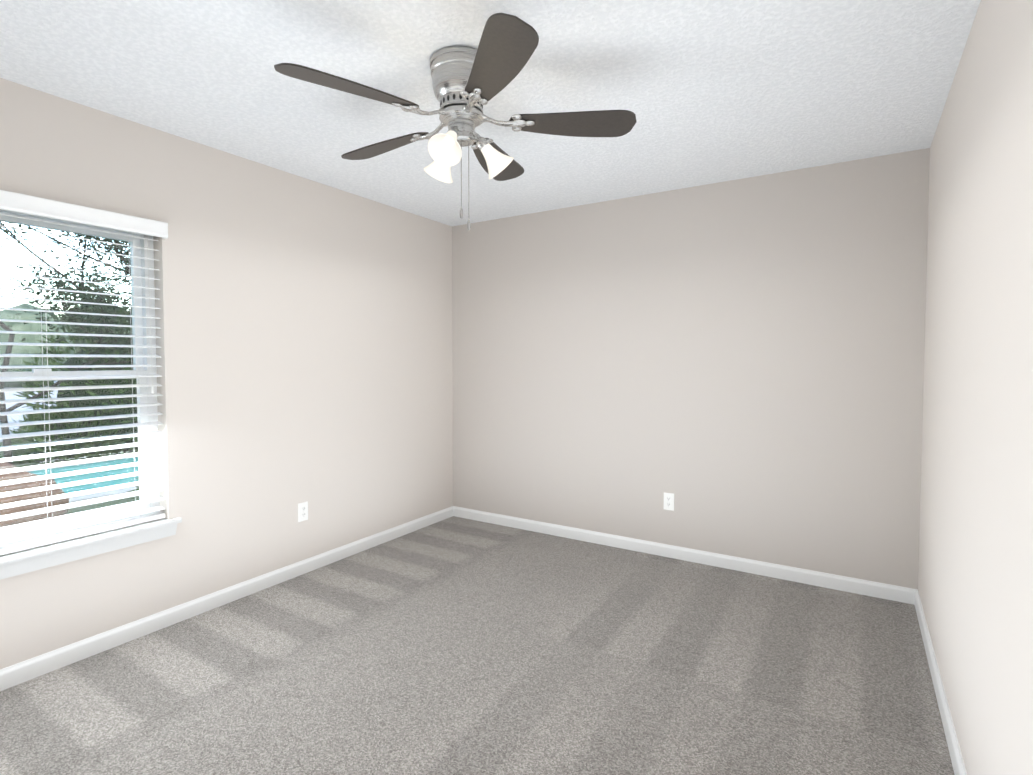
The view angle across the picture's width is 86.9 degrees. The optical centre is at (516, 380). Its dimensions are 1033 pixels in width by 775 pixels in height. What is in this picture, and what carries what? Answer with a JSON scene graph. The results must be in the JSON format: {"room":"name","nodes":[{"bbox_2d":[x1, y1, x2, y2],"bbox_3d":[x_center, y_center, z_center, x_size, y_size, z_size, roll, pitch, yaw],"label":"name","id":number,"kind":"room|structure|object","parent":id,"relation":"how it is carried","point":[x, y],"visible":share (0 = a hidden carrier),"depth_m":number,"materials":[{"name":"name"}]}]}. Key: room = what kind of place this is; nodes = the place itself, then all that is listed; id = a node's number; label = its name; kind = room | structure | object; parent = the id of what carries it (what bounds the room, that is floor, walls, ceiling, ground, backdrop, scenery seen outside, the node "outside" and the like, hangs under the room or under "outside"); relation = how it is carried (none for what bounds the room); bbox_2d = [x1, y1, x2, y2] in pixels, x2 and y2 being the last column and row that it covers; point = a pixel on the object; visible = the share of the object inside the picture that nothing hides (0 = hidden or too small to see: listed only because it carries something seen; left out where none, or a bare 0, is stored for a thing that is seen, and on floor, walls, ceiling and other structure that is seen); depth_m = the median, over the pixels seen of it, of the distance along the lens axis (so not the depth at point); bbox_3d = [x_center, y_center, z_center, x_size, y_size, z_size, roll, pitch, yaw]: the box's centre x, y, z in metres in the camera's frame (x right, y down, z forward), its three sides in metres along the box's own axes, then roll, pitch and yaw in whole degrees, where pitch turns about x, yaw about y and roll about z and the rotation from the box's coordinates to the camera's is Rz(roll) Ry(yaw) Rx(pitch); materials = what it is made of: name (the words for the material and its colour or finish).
{"room":"empty bedroom","nodes":[
{"label":"empty bedroom","id":0,"kind":"room"},
{"bbox_2d":[0,78,452,668],"bbox_3d":[-1.799,0.004,2.740,0.160,2.440,4.820,1,2,32],"label":"wall","id":1,"kind":"structure","parent":0,"point":[304,342],"depth_m":3.07,"materials":[{"name":"beige paint"}]},
{"bbox_2d":[0,210,159,546],"bbox_3d":[-2.070,-0.007,2.366,0.085,1.472,0.910,1,2,32],"label":"window","id":2,"kind":"structure","parent":1,"relation":"in","point":[141,272],"depth_m":2.59,"materials":[{"name":"white plastic"}]},
{"bbox_2d":[0,190,167,554],"bbox_3d":[-1.989,-0.023,2.315,0.106,1.460,0.934,1,2,32],"label":"window blind","id":3,"kind":"object","parent":2,"relation":"attached to","point":[33,205],"visible":1,"depth_m":2.41,"materials":[{"name":"white plastic"}]},
{"bbox_2d":[0,517,181,579],"bbox_3d":[-1.997,0.749,2.348,0.117,0.080,1.010,1,2,32],"label":"window sill","id":4,"kind":"structure","parent":1,"relation":"attached to","point":[34,559],"depth_m":2.41,"materials":[{"name":"white wood"}]},
{"bbox_2d":[0,506,451,690],"bbox_3d":[-1.725,1.184,2.737,0.014,0.082,4.500,1,2,32],"label":"baseboard","id":5,"kind":"structure","parent":1,"relation":"attached to","point":[32,668],"depth_m":2.79,"materials":[{"name":"white wood"}]},
{"bbox_2d":[298,501,307,521],"bbox_3d":[-1.321,0.816,3.379,0.007,0.115,0.070,1,2,32],"label":"electrical outlet","id":6,"kind":"object","parent":1,"relation":"attached to","point":[303,511],"visible":1,"depth_m":3.38,"materials":[{"name":"white plastic"}]},
{"bbox_2d":[0,516,954,774],"bbox_3d":[-0.373,1.315,1.899,3.520,0.120,4.820,1,2,32],"label":"floor","id":7,"kind":"structure","parent":0,"point":[453,645],"depth_m":2.26,"materials":[{"name":"carpet"}]},
{"bbox_2d":[0,0,980,225],"bbox_3d":[-0.373,-1.243,1.804,3.520,0.120,4.820,1,2,32],"label":"ceiling","id":8,"kind":"structure","parent":0,"point":[705,92],"depth_m":2.19,"materials":[{"name":"white paint"}]},
{"bbox_2d":[274,13,636,229],"bbox_3d":[-0.240,-0.881,2.092,1.228,0.625,1.261,1,2,32],"label":"fan","id":9,"kind":"object","parent":8,"relation":"hanging from","point":[469,83],"visible":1,"depth_m":1.97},
{"bbox_2d":[452,148,929,588],"bbox_3d":[0.859,-0.036,3.827,3.520,2.440,0.160,1,2,32],"label":"wall","id":10,"kind":"structure","parent":0,"point":[735,368],"depth_m":3.48,"materials":[{"name":"grey paint"}]},
{"bbox_2d":[664,492,673,510],"bbox_3d":[1.021,0.815,3.659,0.070,0.115,0.007,1,2,32],"label":"electrical outlet","id":11,"kind":"object","parent":10,"relation":"attached to","point":[668,501],"visible":1,"depth_m":3.66,"materials":[{"name":"white plastic"}]},
{"bbox_2d":[452,506,911,603],"bbox_3d":[0.818,1.145,3.794,3.150,0.082,0.014,1,2,32],"label":"baseboard","id":12,"kind":"structure","parent":10,"relation":"attached to","point":[832,581],"depth_m":3.53,"materials":[{"name":"white wood"}]},
{"bbox_2d":[918,0,1032,774],"bbox_3d":[1.052,0.069,0.963,0.160,2.440,4.820,1,2,32],"label":"wall","id":13,"kind":"structure","parent":0,"point":[975,578],"depth_m":1.54,"materials":[{"name":"beige paint"}]},
{"bbox_2d":[912,589,966,774],"bbox_3d":[0.978,1.246,1.053,0.014,0.082,4.500,1,2,32],"label":"baseboard","id":14,"kind":"structure","parent":13,"relation":"attached to","point":[956,757],"depth_m":2.07,"materials":[{"name":"white wood"}]},
{"label":"outside","id":15,"kind":"structure","parent":0,"visible":0},
{"bbox_2d":[0,442,139,513],"bbox_3d":[-23.194,0.746,25.255,59.750,0.200,100.000,1,2,32],"label":"lawn","id":16,"kind":"structure","parent":15,"point":[97,505],"depth_m":6.03,"materials":[{"name":"green plant"}]},
{"bbox_2d":[0,380,58,441],"bbox_3d":[-27.755,0.531,28.092,49.000,0.020,100.000,1,2,32],"label":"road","id":17,"kind":"structure","parent":16,"relation":"on","point":[7,395],"depth_m":19.07,"materials":[{"name":"white"}]},
{"bbox_2d":[0,462,68,527],"bbox_3d":[-5.213,1.386,5.075,1.925,1.267,1.715,1,2,32],"label":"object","id":18,"kind":"object","parent":16,"relation":"on","point":[4,500],"depth_m":5.05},
{"bbox_2d":[0,303,129,386],"bbox_3d":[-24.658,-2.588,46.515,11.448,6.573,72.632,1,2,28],"label":"tree","id":19,"kind":"object","parent":16,"relation":"on","point":[31,327],"depth_m":30.50,"materials":[{"name":"plant"}]},
{"bbox_2d":[0,221,137,464],"bbox_3d":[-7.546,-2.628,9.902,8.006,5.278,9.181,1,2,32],"label":"tree","id":20,"kind":"object","parent":16,"relation":"on","point":[81,297],"depth_m":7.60,"materials":[{"name":"green plant"}]},
{"bbox_2d":[1,306,138,500],"bbox_3d":[-4.668,-0.081,9.307,7.160,3.033,5.955,1,2,32],"label":"hedge","id":21,"kind":"object","parent":16,"relation":"on","point":[19,441],"depth_m":8.55,"materials":[{"name":"green plant"}]},
{"bbox_2d":[27,456,138,502],"bbox_3d":[-3.309,1.148,10.799,2.600,0.060,15.500,1,2,32],"label":"pool","id":22,"kind":"object","parent":16,"relation":"on","point":[95,475],"depth_m":7.10,"materials":[{"name":"blue liquid"}]}
]}

